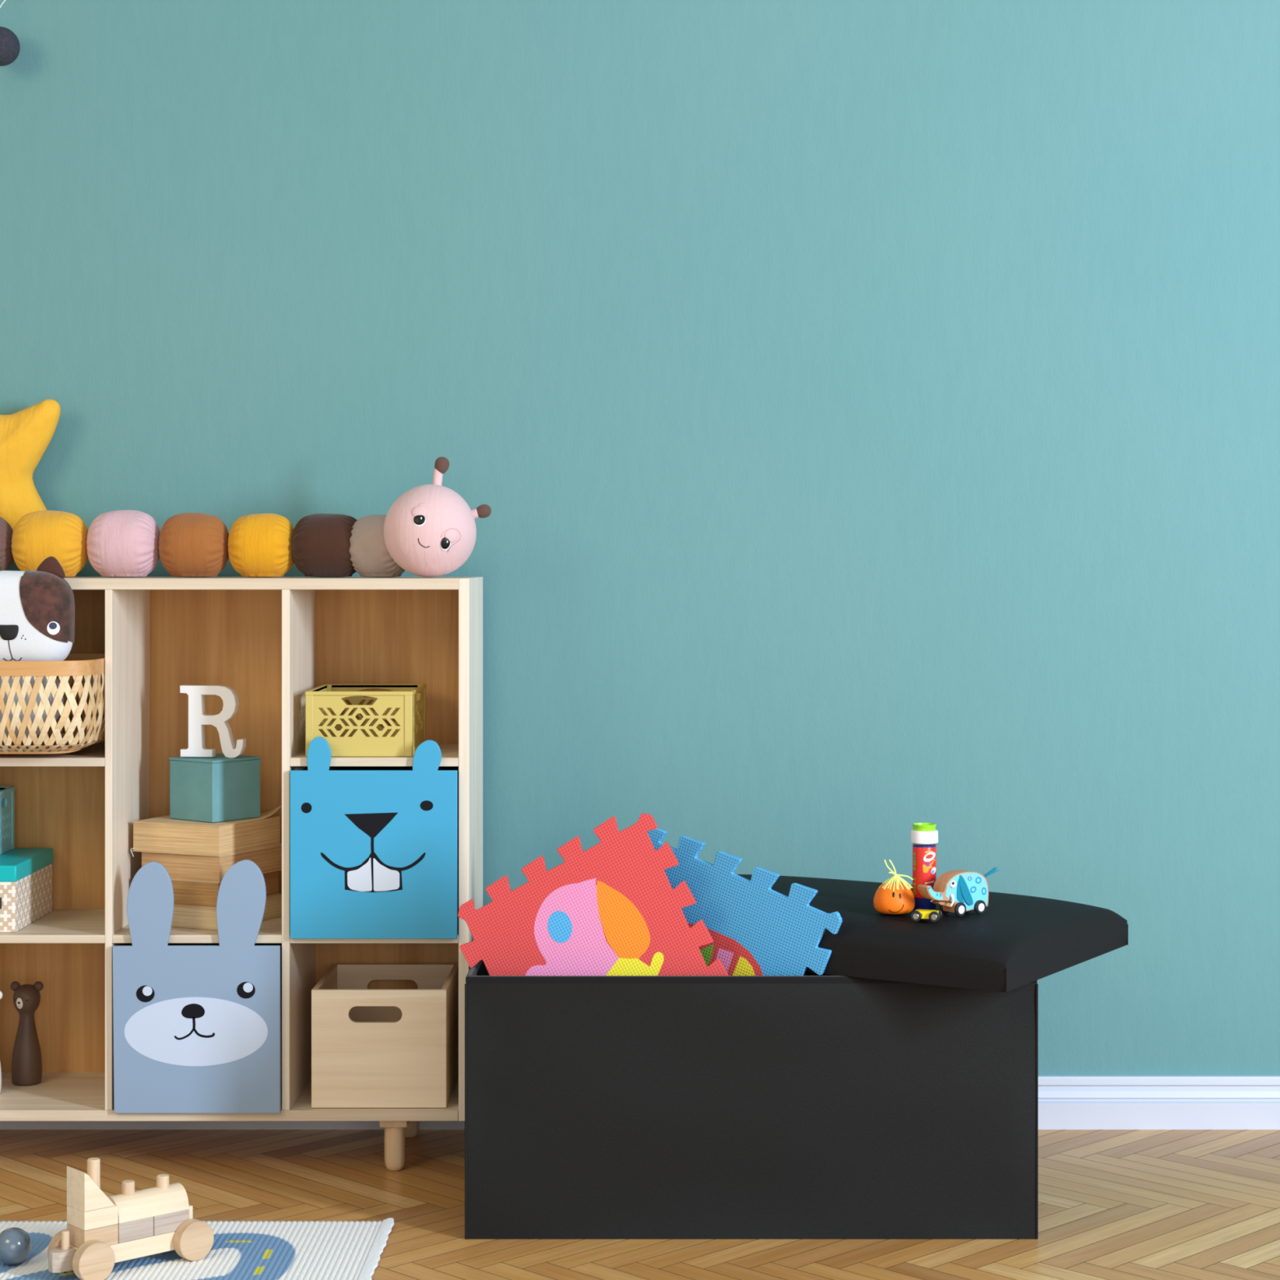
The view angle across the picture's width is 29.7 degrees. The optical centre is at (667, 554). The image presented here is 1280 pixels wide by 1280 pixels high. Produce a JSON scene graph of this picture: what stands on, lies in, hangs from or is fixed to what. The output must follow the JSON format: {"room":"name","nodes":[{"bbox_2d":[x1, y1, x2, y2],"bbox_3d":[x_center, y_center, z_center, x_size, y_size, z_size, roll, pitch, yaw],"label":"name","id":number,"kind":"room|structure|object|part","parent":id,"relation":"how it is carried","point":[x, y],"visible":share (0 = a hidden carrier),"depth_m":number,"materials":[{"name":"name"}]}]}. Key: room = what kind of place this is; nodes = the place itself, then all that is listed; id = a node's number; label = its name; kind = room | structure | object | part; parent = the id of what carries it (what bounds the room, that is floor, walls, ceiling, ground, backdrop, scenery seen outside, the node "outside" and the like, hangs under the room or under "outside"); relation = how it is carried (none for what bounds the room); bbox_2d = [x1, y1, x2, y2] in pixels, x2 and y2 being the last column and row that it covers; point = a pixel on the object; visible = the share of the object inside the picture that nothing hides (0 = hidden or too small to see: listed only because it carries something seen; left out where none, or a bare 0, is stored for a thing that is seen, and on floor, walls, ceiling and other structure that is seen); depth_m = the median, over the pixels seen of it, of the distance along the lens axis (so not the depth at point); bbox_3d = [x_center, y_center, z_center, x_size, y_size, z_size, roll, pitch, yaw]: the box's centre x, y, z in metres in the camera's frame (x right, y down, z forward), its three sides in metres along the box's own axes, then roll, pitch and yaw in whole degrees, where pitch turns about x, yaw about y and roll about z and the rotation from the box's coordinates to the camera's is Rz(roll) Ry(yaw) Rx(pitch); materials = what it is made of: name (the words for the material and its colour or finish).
{"room":"children's room","nodes":[
{"label":"children's room","id":0,"kind":"room"},
{"bbox_2d":[0,0,1279,1075],"bbox_3d":[0.000,-0.234,4.760,6.800,2.800,0.120,0,0,0],"label":"wall","id":1,"kind":"structure","parent":0,"point":[864,414],"depth_m":4.70,"materials":[{"name":"teal paint"}]},
{"bbox_2d":[0,0,20,66],"bbox_3d":[-1.272,-1.049,4.647,0.074,0.225,0.131,0,0,16],"label":"garland","id":2,"kind":"object","parent":1,"relation":"hanging from","point":[10,47],"visible":1,"depth_m":4.60,"materials":[{"name":"grey fabric"}]},
{"bbox_2d":[0,1075,1279,1129],"bbox_3d":[0.000,1.066,4.690,6.800,0.100,0.020,0,0,0],"label":"baseboard","id":3,"kind":"structure","parent":1,"relation":"attached to","point":[1064,1102],"depth_m":4.68,"materials":[{"name":"white paint"}]},
{"bbox_2d":[0,1129,1279,1279],"bbox_3d":[0.000,1.146,2.519,6.800,0.060,4.639,0,0,0],"label":"floor","id":4,"kind":"structure","parent":0,"point":[1113,1204],"depth_m":4.14,"materials":[{"name":"brown wood"}]},
{"bbox_2d":[0,1217,394,1279],"bbox_3d":[-1.102,1.111,3.686,1.296,0.010,0.672,0,0,0],"label":"rug","id":5,"kind":"object","parent":4,"relation":"on","point":[242,1250],"visible":0.66,"depth_m":3.81,"materials":[{"name":"fabric"}]},
{"bbox_2d":[0,1226,31,1264],"bbox_3d":[-1.025,1.082,3.775,0.056,0.056,0.056,0,0,0],"label":"ball","id":6,"kind":"object","parent":5,"relation":"on","point":[15,1244],"visible":1,"depth_m":3.75,"materials":[{"name":"blue plastic"}]},
{"bbox_2d":[47,1157,213,1279],"bbox_3d":[-0.846,1.022,3.764,0.256,0.176,0.101,0,0,-42],"label":"train","id":7,"kind":"object","parent":5,"relation":"on","point":[102,1231],"visible":1,"depth_m":3.73,"materials":[{"name":"beige wood"}]},
{"bbox_3d":[-0.771,1.047,3.833,0.008,0.034,0.051,0,0,-42],"label":"plate","id":8,"kind":"part","parent":7,"relation":"part of","materials":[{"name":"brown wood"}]},
{"bbox_2d":[0,576,483,1171],"bbox_3d":[-1.018,0.579,4.492,1.323,1.073,0.325,0,0,0],"label":"cube shelf","id":9,"kind":"object","parent":4,"relation":"on","point":[273,641],"visible":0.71,"depth_m":4.65,"materials":[{"name":"brown wood"}]},
{"bbox_2d":[0,991,2,1092],"bbox_3d":[-1.261,0.902,4.460,0.056,0.192,0.056,0,0,34],"label":"bear figurine","id":10,"kind":"object","parent":9,"relation":"on","point":[1,993],"visible":1,"depth_m":4.46,"materials":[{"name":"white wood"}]},
{"bbox_2d":[0,848,53,932],"bbox_3d":[-1.327,0.623,4.490,0.300,0.120,0.267,0,0,0],"label":"lidded box","id":11,"kind":"object","parent":9,"relation":"on","point":[25,873],"visible":1,"depth_m":4.44,"materials":[{"name":"teal"}]},
{"bbox_2d":[0,786,14,854],"bbox_3d":[-1.344,0.503,4.497,0.192,0.119,0.227,0,0,0],"label":"crate","id":12,"kind":"object","parent":11,"relation":"on","point":[6,793],"visible":1,"depth_m":4.57,"materials":[{"name":"teal plastic"}]},
{"bbox_3d":[-1.256,0.503,4.603,0.014,0.118,0.014,0,0,0],"label":"corner post","id":13,"kind":"part","parent":12,"relation":"part of","materials":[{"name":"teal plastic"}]},
{"bbox_3d":[-1.327,0.577,4.491,0.300,0.030,0.266,0,0,0],"label":"lid","id":14,"kind":"part","parent":11,"relation":"part of","materials":[{"name":"teal cardboard"}]},
{"bbox_2d":[10,981,43,1084],"bbox_3d":[-1.210,0.902,4.553,0.056,0.192,0.056,0,0,34],"label":"bear figurine","id":15,"kind":"object","parent":9,"relation":"on","point":[26,1062],"visible":1,"depth_m":4.54,"materials":[{"name":"brown wood"}]},
{"bbox_2d":[0,399,60,530],"bbox_3d":[-1.343,-0.161,4.631,0.412,0.404,0.103,0,0,0],"label":"cushion","id":16,"kind":"object","parent":9,"relation":"on","point":[25,434],"visible":0.69,"depth_m":4.60,"materials":[{"name":"yellow fabric"}]},
{"bbox_2d":[0,653,105,754],"bbox_3d":[-1.160,0.271,4.385,0.296,0.168,0.326,0,0,0],"label":"woven basket","id":17,"kind":"object","parent":9,"relation":"on","point":[77,668],"visible":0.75,"depth_m":4.24,"materials":[{"name":"beige wicker"}]},
{"bbox_2d":[0,556,75,737],"bbox_3d":[-1.169,0.171,4.359,0.228,0.335,0.251,0,0,0],"label":"plush dog","id":18,"kind":"object","parent":17,"relation":"in","point":[37,608],"visible":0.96,"depth_m":4.25},
{"bbox_2d":[112,859,281,1113],"bbox_3d":[-0.845,0.774,4.469,0.301,0.454,0.302,0,0,0],"label":"bin","id":19,"kind":"object","parent":9,"relation":"on","point":[197,1026],"visible":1,"depth_m":4.32,"materials":[{"name":"fabric"}]},
{"bbox_2d":[171,893,281,930],"bbox_3d":[-0.851,0.663,4.510,0.188,0.040,0.211,0,0,25],"label":"wooden box","id":20,"kind":"object","parent":9,"relation":"on","point":[185,917],"visible":0.38,"depth_m":4.41,"materials":[{"name":"wood"}]},
{"bbox_2d":[171,871,279,908],"bbox_3d":[-0.859,0.619,4.508,0.186,0.047,0.205,0,0,24],"label":"book","id":21,"kind":"object","parent":20,"relation":"on","point":[186,892],"visible":0.29,"depth_m":4.41,"materials":[{"name":"wood"}]},
{"bbox_2d":[142,844,281,882],"bbox_3d":[-0.849,0.572,4.509,0.181,0.048,0.205,0,0,26],"label":"wooden box","id":22,"kind":"object","parent":21,"relation":"on","point":[268,859],"visible":0.52,"depth_m":4.42,"materials":[{"name":"wood"}]},
{"bbox_2d":[130,805,281,856],"bbox_3d":[-0.861,0.516,4.505,0.198,0.084,0.206,0,0,24],"label":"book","id":23,"kind":"object","parent":22,"relation":"on","point":[162,834],"visible":0.82,"depth_m":4.43,"materials":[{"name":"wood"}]},
{"bbox_2d":[168,753,261,822],"bbox_3d":[-0.845,0.435,4.505,0.121,0.114,0.121,0,0,37],"label":"box","id":24,"kind":"object","parent":23,"relation":"on","point":[220,788],"visible":0.98,"depth_m":4.46,"materials":[{"name":"teal paper"}]},
{"bbox_2d":[179,684,246,758],"bbox_3d":[-0.846,0.311,4.487,0.121,0.134,0.022,0,0,7],"label":"letter","id":25,"kind":"object","parent":24,"relation":"on","point":[197,717],"visible":1,"depth_m":4.48,"materials":[{"name":"white wood"}]},
{"bbox_3d":[-0.845,0.381,4.505,0.121,0.004,0.121,0,0,37],"label":"lid","id":26,"kind":"part","parent":24,"relation":"part of","materials":[{"name":"teal paper"}]},
{"bbox_3d":[-1.018,1.008,4.492,1.284,0.020,0.325,0,0,0],"label":"panel","id":27,"kind":"part","parent":9,"relation":"part of","materials":[{"name":"brown wood"}]},
{"bbox_2d":[0,456,491,577],"bbox_3d":[-0.910,-0.069,4.460,1.177,0.221,0.202,0,0,6],"label":"plush caterpillar","id":28,"kind":"object","parent":9,"relation":"on","point":[429,531],"visible":1,"depth_m":4.42,"materials":[{"name":"fabric"}]},
{"bbox_3d":[-1.018,0.053,4.492,1.284,0.020,0.325,0,0,0],"label":"panel","id":29,"kind":"part","parent":9,"relation":"part of","materials":[{"name":"brown wood"}]},
{"bbox_2d":[305,684,426,756],"bbox_3d":[-0.558,0.306,4.476,0.194,0.118,0.250,0,0,0],"label":"crate","id":30,"kind":"object","parent":9,"relation":"on","point":[325,704],"visible":0.99,"depth_m":4.35,"materials":[{"name":"yellow plastic"}]},
{"bbox_3d":[-0.647,0.306,4.359,0.014,0.116,0.014,0,0,0],"label":"corner post","id":31,"kind":"part","parent":30,"relation":"part of","materials":[{"name":"yellow plastic"}]},
{"bbox_3d":[-0.647,0.306,4.593,0.014,0.116,0.014,0,0,0],"label":"corner post","id":32,"kind":"part","parent":30,"relation":"part of","materials":[{"name":"yellow plastic"}]},
{"bbox_3d":[-0.469,0.306,4.359,0.014,0.116,0.014,0,0,0],"label":"corner post","id":33,"kind":"part","parent":30,"relation":"part of","materials":[{"name":"yellow plastic"}]},
{"bbox_3d":[-0.469,0.306,4.593,0.014,0.116,0.014,0,0,0],"label":"corner post","id":34,"kind":"part","parent":30,"relation":"part of","materials":[{"name":"yellow plastic"}]},
{"bbox_2d":[289,736,458,938],"bbox_3d":[-0.527,0.508,4.469,0.299,0.362,0.302,0,0,0],"label":"bin","id":35,"kind":"object","parent":9,"relation":"on","point":[374,851],"visible":0.98,"depth_m":4.32,"materials":[{"name":"fabric"}]},
{"bbox_2d":[311,964,458,1107],"bbox_3d":[-0.521,0.891,4.485,0.243,0.212,0.280,0,0,0],"label":"crate","id":36,"kind":"object","parent":9,"relation":"on","point":[371,1048],"visible":0.98,"depth_m":4.34,"materials":[{"name":"brown wood"}]},
{"bbox_3d":[-0.495,1.073,4.375,0.038,0.086,0.038,0,0,0],"label":"leg","id":37,"kind":"part","parent":9,"relation":"part of","materials":[{"name":"brown wood"}]},
{"bbox_3d":[-0.495,1.026,4.375,0.050,0.016,0.048,0,0,0],"label":"mounting plate","id":38,"kind":"part","parent":9,"relation":"part of","materials":[{"name":"brown wood"}]},
{"bbox_3d":[-0.495,1.073,4.622,0.038,0.086,0.038,0,0,0],"label":"leg","id":39,"kind":"part","parent":9,"relation":"part of","materials":[{"name":"brown wood"}]},
{"bbox_3d":[-0.366,0.530,4.492,0.019,0.975,0.325,0,0,0],"label":"panel","id":40,"kind":"part","parent":9,"relation":"part of","materials":[{"name":"brown wood"}]},
{"bbox_2d":[464,960,1038,1239],"bbox_3d":[0.136,0.901,4.184,0.934,0.427,0.516,0,0,0],"label":"storage ottoman","id":41,"kind":"object","parent":4,"relation":"on","point":[810,1105],"visible":0.89,"depth_m":3.93,"materials":[{"name":"black leather"}]},
{"bbox_3d":[-0.324,0.905,4.185,0.010,0.419,0.491,0,0,0],"label":"panel","id":42,"kind":"part","parent":41,"relation":"part of","materials":[{"name":"black leather"}]},
{"bbox_2d":[457,813,728,975],"bbox_3d":[-0.122,0.675,3.987,0.459,0.495,0.030,0,0,6],"label":"tile","id":43,"kind":"structure","parent":41,"relation":"on","point":[611,907],"depth_m":3.99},
{"bbox_2d":[647,828,842,975],"bbox_3d":[0.045,0.698,4.059,0.544,0.467,0.011,0,0,29],"label":"tile","id":44,"kind":"structure","parent":41,"relation":"in","point":[754,928],"depth_m":4.00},
{"bbox_3d":[0.136,0.905,4.435,0.930,0.419,0.010,0,0,0],"label":"panel","id":45,"kind":"part","parent":41,"relation":"part of","materials":[{"name":"black leather"}]},
{"bbox_2d":[737,874,1128,992],"bbox_3d":[0.296,0.640,4.237,0.876,0.095,0.537,0,0,31],"label":"lid","id":46,"kind":"object","parent":41,"relation":"on","point":[1018,940],"visible":0.5,"depth_m":3.93,"materials":[{"name":"black leather"}]},
{"bbox_2d":[873,859,915,914],"bbox_3d":[0.376,0.551,4.009,0.069,0.089,0.069,0,0,0],"label":"toy","id":47,"kind":"object","parent":46,"relation":"on","point":[895,895],"visible":1,"depth_m":3.99,"materials":[{"name":"orange rubber"}]},
{"bbox_2d":[910,822,937,911],"bbox_3d":[0.429,0.523,4.033,0.046,0.145,0.046,0,0,0],"label":"bottle","id":48,"kind":"object","parent":46,"relation":"on","point":[924,836],"visible":0.94,"depth_m":4.01,"materials":[{"name":"red plastic"}]},
{"bbox_2d":[912,844,936,911],"bbox_3d":[0.429,0.540,4.033,0.039,0.110,0.039,0,0,0],"label":"label","id":49,"kind":"object","parent":48,"relation":"on","point":[924,855],"depth_m":4.02,"materials":[{"name":"red paper"}]},
{"bbox_2d":[910,908,942,922],"bbox_3d":[0.423,0.591,3.948,0.048,0.018,0.035,0,0,15],"label":"chassis","id":50,"kind":"object","parent":46,"relation":"on","point":[935,915],"visible":1,"depth_m":3.94,"materials":[{"name":"yellow paint"}]},
{"bbox_2d":[917,866,999,916],"bbox_3d":[0.484,0.561,4.001,0.172,0.073,0.060,0,0,-36],"label":"elephant","id":51,"kind":"object","parent":46,"relation":"on","point":[958,892],"visible":0.99,"depth_m":3.98}
]}

